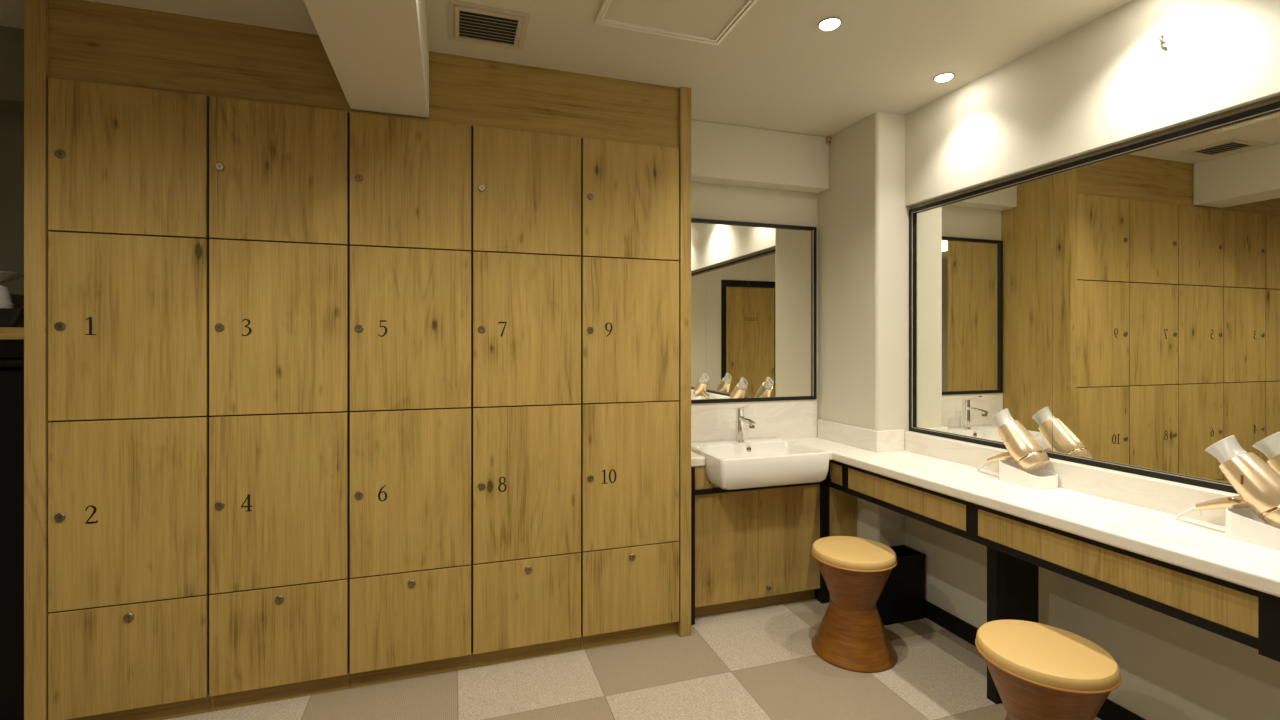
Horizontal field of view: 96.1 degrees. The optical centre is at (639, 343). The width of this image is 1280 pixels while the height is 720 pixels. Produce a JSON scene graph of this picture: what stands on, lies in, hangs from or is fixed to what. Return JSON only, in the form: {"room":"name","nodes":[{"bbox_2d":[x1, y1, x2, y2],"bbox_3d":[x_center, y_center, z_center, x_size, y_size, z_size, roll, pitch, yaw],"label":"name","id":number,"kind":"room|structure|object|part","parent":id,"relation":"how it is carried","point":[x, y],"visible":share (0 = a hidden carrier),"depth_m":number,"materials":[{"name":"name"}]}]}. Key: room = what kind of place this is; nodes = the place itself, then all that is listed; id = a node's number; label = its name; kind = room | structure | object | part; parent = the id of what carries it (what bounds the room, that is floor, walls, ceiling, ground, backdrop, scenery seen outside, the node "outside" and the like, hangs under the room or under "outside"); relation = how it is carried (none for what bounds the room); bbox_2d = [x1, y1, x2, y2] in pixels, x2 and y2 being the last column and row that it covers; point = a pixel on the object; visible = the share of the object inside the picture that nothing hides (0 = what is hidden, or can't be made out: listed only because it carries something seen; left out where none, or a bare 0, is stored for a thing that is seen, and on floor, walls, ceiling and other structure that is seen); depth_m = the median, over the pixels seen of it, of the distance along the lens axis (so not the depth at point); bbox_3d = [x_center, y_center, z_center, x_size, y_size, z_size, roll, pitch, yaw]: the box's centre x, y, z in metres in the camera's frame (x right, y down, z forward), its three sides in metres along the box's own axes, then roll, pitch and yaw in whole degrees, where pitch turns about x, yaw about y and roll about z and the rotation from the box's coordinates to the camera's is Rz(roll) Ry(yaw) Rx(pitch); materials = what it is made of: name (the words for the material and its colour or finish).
{"room":"changing room","nodes":[
{"label":"changing room","id":0,"kind":"room"},
{"bbox_2d":[0,26,23,114],"bbox_3d":[-3.013,-1.019,1.945,1.870,0.266,0.160,0,0,-18],"label":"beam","id":1,"kind":"structure","parent":0,"point":[11,38],"depth_m":2.10,"materials":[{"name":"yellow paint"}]},
{"bbox_2d":[303,0,428,117],"bbox_3d":[-0.499,-1.020,0.790,0.280,0.265,3.012,0,0,-18],"label":"ceiling beam","id":2,"kind":"structure","parent":0,"point":[377,51],"depth_m":1.75,"materials":[{"name":"beige paint"}]},
{"bbox_2d":[0,113,817,418],"bbox_3d":[-1.314,0.083,2.623,5.520,2.470,0.120,0,0,-18],"label":"wall","id":3,"kind":"structure","parent":0,"point":[11,125],"depth_m":2.23,"materials":[{"name":"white paint"}]},
{"bbox_2d":[0,327,23,339],"bbox_3d":[-2.695,-0.034,1.942,1.272,0.041,0.359,0,0,-18],"label":"wall shelf","id":4,"kind":"object","parent":3,"relation":"attached to","point":[6,333],"visible":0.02,"depth_m":1.94,"materials":[{"name":"brown wood"}]},
{"bbox_2d":[0,308,23,326],"bbox_3d":[-2.513,-0.087,1.984,0.785,0.064,0.315,0,0,-18],"label":"serving tray","id":5,"kind":"object","parent":4,"relation":"on","point":[9,317],"visible":0.37,"depth_m":1.95,"materials":[{"name":"black paint"}]},
{"bbox_2d":[0,285,13,307],"bbox_3d":[-2.302,-0.136,2.039,0.111,0.149,0.111,0,0,-18],"label":"cup","id":6,"kind":"object","parent":5,"relation":"on","point":[5,297],"visible":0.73,"depth_m":2.04,"materials":[{"name":"white ceramic"}]},
{"bbox_2d":[0,271,23,282],"bbox_3d":[-2.316,-0.231,2.034,0.206,0.041,0.206,0,0,-18],"label":"dish","id":7,"kind":"object","parent":6,"relation":"on","point":[5,276],"visible":0.86,"depth_m":2.04,"materials":[{"name":"grey ceramic"}]},
{"bbox_2d":[691,218,816,403],"bbox_3d":[0.557,-0.173,3.155,0.948,0.986,0.020,0,0,-18],"label":"wall mirror","id":8,"kind":"object","parent":3,"relation":"attached to","point":[754,285],"visible":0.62,"depth_m":3.18,"materials":[{"name":"black mirror"}]},
{"bbox_2d":[691,399,816,440],"bbox_3d":[0.555,0.429,3.159,0.964,0.217,0.012,0,0,-18],"label":"backsplash","id":9,"kind":"structure","parent":3,"relation":"attached to","point":[785,419],"depth_m":3.19,"materials":[{"name":"white stone"}]},
{"bbox_2d":[0,0,1131,136],"bbox_3d":[-0.943,-1.182,1.481,5.520,0.060,4.800,0,0,-18],"label":"ceiling","id":10,"kind":"structure","parent":0,"point":[775,69],"depth_m":2.22,"materials":[{"name":"beige paint"}]},
{"bbox_2d":[49,0,678,147],"bbox_3d":[-0.893,-1.015,2.260,2.242,0.275,0.022,0,0,-18],"label":"panel","id":11,"kind":"object","parent":10,"relation":"attached to","point":[95,42],"visible":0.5,"depth_m":2.13,"materials":[{"name":"brown wood"}]},
{"bbox_2d":[448,0,530,50],"bbox_3d":[-0.553,-1.147,2.092,0.276,0.010,0.264,0,0,-18],"label":"ceiling vent","id":12,"kind":"object","parent":10,"relation":"in","point":[474,23],"visible":1,"depth_m":2.08,"materials":[{"name":"metal"}]},
{"bbox_2d":[594,0,757,45],"bbox_3d":[0.142,-1.145,1.894,0.484,0.014,0.484,0,0,-18],"label":"access hatch","id":13,"kind":"object","parent":10,"relation":"attached to","point":[702,21],"visible":1,"depth_m":2.02,"materials":[{"name":"beige paint"}]},
{"bbox_2d":[818,18,841,30],"bbox_3d":[0.684,-1.147,2.072,0.084,0.010,0.084,0,0,-18],"label":"recessed light","id":14,"kind":"object","parent":10,"relation":"in","point":[829,24],"visible":1,"depth_m":2.06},
{"bbox_2d":[933,73,954,82],"bbox_3d":[1.315,-1.147,2.487,0.084,0.010,0.084,0,0,-18],"label":"recessed light","id":15,"kind":"object","parent":10,"relation":"in","point":[944,77],"visible":1,"depth_m":2.48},
{"bbox_2d":[166,589,1100,719],"bbox_3d":[-0.943,1.348,1.481,5.520,0.060,4.800,0,0,-18],"label":"floor","id":16,"kind":"structure","parent":0,"point":[762,663],"depth_m":2.22,"materials":[{"name":"tile"}]},
{"bbox_2d":[24,0,50,719],"bbox_3d":[-2.046,0.083,2.089,0.054,2.470,0.443,0,0,-18],"label":"end panel","id":17,"kind":"object","parent":16,"relation":"on","point":[36,12],"visible":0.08,"depth_m":1.88,"materials":[{"name":"brown wood"}]},
{"bbox_2d":[48,77,210,719],"bbox_3d":[-1.804,0.221,2.163,0.447,2.194,0.442,0,0,-18],"label":"lockers","id":18,"kind":"structure","parent":16,"relation":"on","point":[128,167],"depth_m":1.96,"materials":[{"name":"brown wood"}]},
{"bbox_2d":[48,594,207,719],"bbox_3d":[-1.741,1.069,1.969,0.440,0.357,0.020,0,0,-18],"label":"drawer","id":19,"kind":"object","parent":18,"relation":"in","point":[116,656],"depth_m":1.96,"materials":[{"name":"brown wood"}]},
{"bbox_3d":[-1.741,0.573,1.969,0.440,0.625,0.020,0,0,-18],"label":"door","id":20,"kind":"part","parent":18,"relation":"part of","materials":[{"name":"brown wood"}]},
{"bbox_3d":[-1.741,-0.057,1.969,0.440,0.624,0.020,0,0,-18],"label":"door","id":21,"kind":"part","parent":18,"relation":"part of","materials":[{"name":"brown wood"}]},
{"bbox_3d":[-1.741,-0.625,1.969,0.440,0.501,0.020,0,0,-18],"label":"door","id":22,"kind":"part","parent":18,"relation":"part of","materials":[{"name":"brown wood"}]},
{"bbox_2d":[209,96,349,711],"bbox_3d":[-1.378,0.221,2.301,0.447,2.194,0.442,0,0,-18],"label":"lockers","id":23,"kind":"structure","parent":16,"relation":"on","point":[279,173],"depth_m":2.09,"materials":[{"name":"brown wood"}]},
{"bbox_2d":[209,578,347,696],"bbox_3d":[-1.315,1.069,2.107,0.440,0.357,0.020,0,0,-18],"label":"drawer","id":24,"kind":"object","parent":23,"relation":"in","point":[293,632],"depth_m":2.09,"materials":[{"name":"brown wood"}]},
{"bbox_3d":[-1.315,0.573,2.107,0.440,0.625,0.020,0,0,-18],"label":"door","id":25,"kind":"part","parent":23,"relation":"part of","materials":[{"name":"brown wood"}]},
{"bbox_3d":[-1.315,-0.057,2.107,0.440,0.624,0.020,0,0,-18],"label":"door","id":26,"kind":"part","parent":23,"relation":"part of","materials":[{"name":"brown wood"}]},
{"bbox_3d":[-1.315,-0.625,2.107,0.440,0.501,0.020,0,0,-18],"label":"door","id":27,"kind":"part","parent":23,"relation":"part of","materials":[{"name":"brown wood"}]},
{"bbox_2d":[349,111,471,688],"bbox_3d":[-0.952,0.221,2.440,0.447,2.194,0.442,0,0,-18],"label":"lockers","id":28,"kind":"structure","parent":16,"relation":"on","point":[410,179],"depth_m":2.23,"materials":[{"name":"brown wood"}]},
{"bbox_2d":[350,564,470,673],"bbox_3d":[-0.888,1.069,2.245,0.440,0.357,0.020,0,0,-18],"label":"drawer","id":29,"kind":"object","parent":28,"relation":"in","point":[417,615],"depth_m":2.23,"materials":[{"name":"brown wood"}]},
{"bbox_3d":[-0.888,0.573,2.245,0.440,0.625,0.020,0,0,-18],"label":"door","id":30,"kind":"part","parent":28,"relation":"part of","materials":[{"name":"brown wood"}]},
{"bbox_3d":[-0.888,-0.057,2.245,0.440,0.624,0.020,0,0,-18],"label":"door","id":31,"kind":"part","parent":28,"relation":"part of","materials":[{"name":"brown wood"}]},
{"bbox_3d":[-0.888,-0.625,2.245,0.440,0.501,0.020,0,0,-18],"label":"door","id":32,"kind":"part","parent":28,"relation":"part of","materials":[{"name":"brown wood"}]},
{"bbox_2d":[472,125,580,667],"bbox_3d":[-0.525,0.221,2.578,0.447,2.194,0.442,0,0,-18],"label":"lockers","id":33,"kind":"structure","parent":16,"relation":"on","point":[526,185],"depth_m":2.37,"materials":[{"name":"brown wood"}]},
{"bbox_2d":[473,552,580,653],"bbox_3d":[-0.462,1.069,2.384,0.440,0.357,0.020,0,0,-18],"label":"drawer","id":34,"kind":"object","parent":33,"relation":"in","point":[521,601],"depth_m":2.37,"materials":[{"name":"brown wood"}]},
{"bbox_3d":[-0.462,0.573,2.384,0.440,0.625,0.020,0,0,-18],"label":"door","id":35,"kind":"part","parent":33,"relation":"part of","materials":[{"name":"brown wood"}]},
{"bbox_3d":[-0.462,-0.057,2.384,0.440,0.624,0.020,0,0,-18],"label":"door","id":36,"kind":"part","parent":33,"relation":"part of","materials":[{"name":"brown wood"}]},
{"bbox_3d":[-0.462,-0.625,2.384,0.440,0.501,0.020,0,0,-18],"label":"door","id":37,"kind":"part","parent":33,"relation":"part of","materials":[{"name":"brown wood"}]},
{"bbox_2d":[580,138,678,649],"bbox_3d":[-0.099,0.221,2.716,0.447,2.194,0.442,0,0,-18],"label":"lockers","id":38,"kind":"structure","parent":16,"relation":"on","point":[630,191],"depth_m":2.51,"materials":[{"name":"brown wood"}]},
{"bbox_2d":[582,541,678,636],"bbox_3d":[-0.036,1.069,2.522,0.440,0.357,0.020,0,0,-18],"label":"drawer","id":39,"kind":"object","parent":38,"relation":"in","point":[629,586],"depth_m":2.51,"materials":[{"name":"brown wood"}]},
{"bbox_3d":[-0.036,0.573,2.522,0.440,0.625,0.020,0,0,-18],"label":"door","id":40,"kind":"part","parent":38,"relation":"part of","materials":[{"name":"brown wood"}]},
{"bbox_3d":[-0.036,-0.057,2.522,0.440,0.624,0.020,0,0,-18],"label":"door","id":41,"kind":"part","parent":38,"relation":"part of","materials":[{"name":"brown wood"}]},
{"bbox_3d":[-0.036,-0.625,2.522,0.440,0.501,0.020,0,0,-18],"label":"door","id":42,"kind":"part","parent":38,"relation":"part of","materials":[{"name":"brown wood"}]},
{"bbox_2d":[677,87,690,636],"bbox_3d":[0.138,0.083,2.798,0.052,2.470,0.443,0,0,-18],"label":"end panel","id":43,"kind":"object","parent":16,"relation":"on","point":[684,623],"visible":0.44,"depth_m":2.59,"materials":[{"name":"brown wood"}]},
{"bbox_2d":[691,466,856,624],"bbox_3d":[0.633,0.949,2.996,0.943,0.737,0.351,0,0,-18],"label":"vanity cabinet","id":44,"kind":"object","parent":16,"relation":"on","point":[751,548],"visible":0.84,"depth_m":2.82,"materials":[{"name":"brown wood"}]},
{"bbox_3d":[0.583,0.635,2.823,0.696,0.108,0.014,0,0,-18],"label":"filler panel","id":45,"kind":"part","parent":44,"relation":"part of","materials":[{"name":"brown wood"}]},
{"bbox_3d":[0.413,0.979,2.772,0.340,0.534,0.019,0,0,-18],"label":"door","id":46,"kind":"part","parent":44,"relation":"part of","materials":[{"name":"brown wood"}]},
{"bbox_3d":[0.745,0.979,2.880,0.354,0.534,0.019,0,0,-18],"label":"door","id":47,"kind":"part","parent":44,"relation":"part of","materials":[{"name":"brown wood"}]},
{"bbox_3d":[1.043,1.013,2.973,0.178,0.610,0.016,0,0,-18],"label":"panel","id":48,"kind":"part","parent":44,"relation":"part of","materials":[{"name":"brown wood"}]},
{"bbox_2d":[811,536,896,672],"bbox_3d":[0.916,1.097,2.470,0.346,0.442,0.346,0,0,-18],"label":"stool","id":49,"kind":"object","parent":16,"relation":"on","point":[851,635],"visible":1,"depth_m":2.37,"materials":[{"name":"brown wood"}]},
{"bbox_3d":[0.916,0.896,2.470,0.341,0.039,0.341,0,0,-18],"label":"seat","id":50,"kind":"part","parent":49,"relation":"part of","materials":[{"name":"beige leather"}]},
{"bbox_2d":[876,545,925,625],"bbox_3d":[1.214,1.165,2.780,0.290,0.306,0.144,0,0,-18],"label":"waste bin","id":51,"kind":"object","parent":16,"relation":"on","point":[901,599],"visible":0.53,"depth_m":2.72,"materials":[{"name":"black plastic"}]},
{"bbox_2d":[691,399,1279,703],"bbox_3d":[1.172,0.819,1.558,1.148,0.997,3.439,0,0,-18],"label":"countertop","id":52,"kind":"structure","parent":16,"relation":"on","point":[1117,534],"depth_m":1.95,"materials":[{"name":"white stone"}]},
{"bbox_2d":[691,451,704,466],"bbox_3d":[0.203,0.559,2.867,0.112,0.042,0.350,0,0,-18],"label":"countertop","id":53,"kind":"structure","parent":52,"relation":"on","point":[696,460],"depth_m":2.71,"materials":[{"name":"white stone"}]},
{"bbox_2d":[691,437,829,489],"bbox_3d":[0.558,0.591,2.887,0.575,0.144,0.504,0,0,-18],"label":"washbasin","id":54,"kind":"object","parent":52,"relation":"in","point":[730,464],"visible":0.89,"depth_m":2.69,"materials":[{"name":"white ceramic"}]},
{"bbox_2d":[735,404,755,442],"bbox_3d":[0.542,0.415,2.994,0.054,0.207,0.192,0,0,-18],"label":"faucet","id":55,"kind":"object","parent":54,"relation":"on","point":[740,419],"visible":1,"depth_m":3.02,"materials":[{"name":"silver metal"}]},
{"bbox_3d":[0.541,0.336,2.998,0.037,0.050,0.118,0,0,-18],"label":"lever","id":56,"kind":"part","parent":55,"relation":"part of","materials":[{"name":"silver metal"}]},
{"bbox_3d":[0.552,0.400,2.963,0.030,0.032,0.125,0,0,-18],"label":"spout","id":57,"kind":"part","parent":55,"relation":"part of","materials":[{"name":"silver metal"}]},
{"bbox_3d":[0.996,0.657,2.898,0.016,0.099,0.097,0,0,-18],"label":"apron panel","id":58,"kind":"part","parent":52,"relation":"part of","materials":[{"name":"brown wood"}]},
{"bbox_3d":[1.129,0.657,2.487,0.016,0.099,0.681,0,0,-18],"label":"apron panel","id":59,"kind":"part","parent":52,"relation":"part of","materials":[{"name":"brown wood"}]},
{"bbox_3d":[1.313,1.025,2.124,0.040,0.585,0.040,0,0,-18],"label":"leg","id":60,"kind":"part","parent":52,"relation":"part of","materials":[{"name":"black metal"}]},
{"bbox_3d":[1.418,1.025,2.159,0.180,0.585,0.025,0,0,-18],"label":"support panel","id":61,"kind":"part","parent":52,"relation":"part of","materials":[{"name":"black metal"}]},
{"bbox_2d":[999,460,1057,489],"bbox_3d":[1.487,0.500,2.206,0.118,0.076,0.178,0,0,-18],"label":"stand","id":62,"kind":"object","parent":52,"relation":"on","point":[1009,472],"visible":0.88,"depth_m":2.18,"materials":[{"name":"white plastic"}]},
{"bbox_2d":[977,409,1049,476],"bbox_3d":[1.465,0.399,2.283,0.109,0.280,0.300,0,0,-18],"label":"hair dryer","id":63,"kind":"object","parent":62,"relation":"in","point":[1023,448],"visible":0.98,"depth_m":2.21,"materials":[{"name":"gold metal"}]},
{"bbox_3d":[1.436,0.510,2.359,0.012,0.058,0.139,0,0,-9],"label":"power cord","id":64,"kind":"part","parent":63,"relation":"part of","materials":[{"name":"white plastic"}]},
{"bbox_3d":[1.462,0.450,2.291,0.034,0.088,0.172,0,0,-18],"label":"handle","id":65,"kind":"part","parent":63,"relation":"part of","materials":[{"name":"beige metal"}]},
{"bbox_3d":[1.461,0.661,1.472,0.032,0.162,3.096,0,0,-18],"label":"apron frame","id":66,"kind":"part","parent":52,"relation":"part of","materials":[{"name":"black metal"}]},
{"bbox_3d":[1.369,0.657,1.748,0.016,0.099,0.776,0,0,-18],"label":"apron panel","id":67,"kind":"part","parent":52,"relation":"part of","materials":[{"name":"brown wood"}]},
{"bbox_2d":[1225,507,1279,550],"bbox_3d":[1.703,0.500,1.540,0.118,0.076,0.178,0,0,-18],"label":"stand","id":68,"kind":"object","parent":52,"relation":"on","point":[1241,524],"visible":0.8,"depth_m":1.55,"materials":[{"name":"white plastic"}]},
{"bbox_2d":[1175,435,1279,532],"bbox_3d":[1.681,0.399,1.617,0.109,0.280,0.300,0,0,-18],"label":"hair dryer","id":69,"kind":"object","parent":68,"relation":"in","point":[1257,484],"visible":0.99,"depth_m":1.57,"materials":[{"name":"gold metal"}]},
{"bbox_3d":[1.652,0.510,1.693,0.012,0.058,0.139,0,0,-9],"label":"power cord","id":70,"kind":"part","parent":69,"relation":"part of","materials":[{"name":"white plastic"}]},
{"bbox_3d":[1.678,0.450,1.625,0.034,0.088,0.172,0,0,-18],"label":"handle","id":71,"kind":"part","parent":69,"relation":"part of","materials":[{"name":"beige metal"}]},
{"bbox_2d":[1227,497,1240,502],"bbox_3d":[1.664,0.439,1.611,0.004,0.010,0.028,0,0,-18],"label":"switch","id":72,"kind":"object","parent":69,"relation":"attached to","point":[1229,499],"depth_m":1.61,"materials":[{"name":"beige metal"}]},
{"bbox_2d":[975,620,1120,719],"bbox_3d":[1.174,1.097,1.672,0.346,0.442,0.346,0,0,-18],"label":"stool","id":73,"kind":"object","parent":16,"relation":"on","point":[1038,671],"visible":1,"depth_m":1.59,"materials":[{"name":"beige leather"}]},
{"bbox_2d":[691,120,829,192],"bbox_3d":[0.578,-1.008,3.114,0.979,0.288,0.113,0,0,-18],"label":"soffit beam","id":74,"kind":"structure","parent":0,"point":[726,154],"depth_m":3.08,"materials":[{"name":"beige paint"}]},
{"bbox_2d":[826,137,830,144],"bbox_3d":[1.048,-1.127,3.198,0.025,0.040,0.016,0,0,-18],"label":"clip","id":75,"kind":"object","parent":74,"relation":"attached to","point":[828,139],"visible":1,"depth_m":3.19,"materials":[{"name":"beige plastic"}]},
{"bbox_2d":[818,112,911,546],"bbox_3d":[1.254,0.083,3.135,0.320,2.470,0.490,0,0,-18],"label":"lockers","id":76,"kind":"structure","parent":0,"point":[863,215],"depth_m":2.93,"materials":[{"name":"beige paint"}]},
{"bbox_2d":[905,0,1279,719],"bbox_3d":[1.865,0.083,1.525,0.150,2.470,2.950,0,0,-18],"label":"wall","id":77,"kind":"structure","parent":0,"point":[1108,83],"depth_m":1.98,"materials":[{"name":"beige paint"}]},
{"bbox_2d":[817,419,904,451],"bbox_3d":[1.173,0.486,3.094,0.170,0.104,0.490,0,0,-18],"label":"backsplash","id":78,"kind":"structure","parent":77,"relation":"attached to","point":[867,439],"depth_m":2.94,"materials":[{"name":"white stone"}]},
{"bbox_2d":[925,600,1145,719],"bbox_3d":[1.788,1.278,1.500,0.012,0.080,2.950,0,0,-18],"label":"baseboard","id":79,"kind":"structure","parent":77,"relation":"attached to","point":[1109,710],"depth_m":2.54,"materials":[{"name":"black metal"}]},
{"bbox_2d":[905,432,1233,525],"bbox_3d":[1.789,0.491,1.494,0.014,0.094,2.935,0,0,-18],"label":"backsplash","id":80,"kind":"structure","parent":77,"relation":"attached to","point":[1171,498],"depth_m":2.00,"materials":[{"name":"white stone"}]},
{"bbox_2d":[909,101,1279,493],"bbox_3d":[1.824,-0.117,1.516,0.022,1.118,2.938,0,0,-18],"label":"wall mirror","id":81,"kind":"object","parent":77,"relation":"attached to","point":[1121,305],"visible":1,"depth_m":2.00,"materials":[{"name":"black mirror"}]},
{"bbox_3d":[1.492,-0.117,2.565,0.004,1.080,0.699,0,0,-18],"label":"glass","id":82,"kind":"part","parent":81,"relation":"part of","materials":[{"name":"white mirror"}]},
{"bbox_3d":[1.725,-0.117,1.848,0.004,1.080,0.803,0,0,-18],"label":"glass","id":83,"kind":"part","parent":81,"relation":"part of","materials":[{"name":"white mirror"}]},
{"bbox_2d":[1158,34,1165,43],"bbox_3d":[1.672,-0.972,1.839,0.024,0.040,0.022,0,0,-18],"label":"wall hook","id":84,"kind":"object","parent":77,"relation":"attached to","point":[1160,36],"visible":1,"depth_m":1.84,"materials":[{"name":"metal"}]}
]}

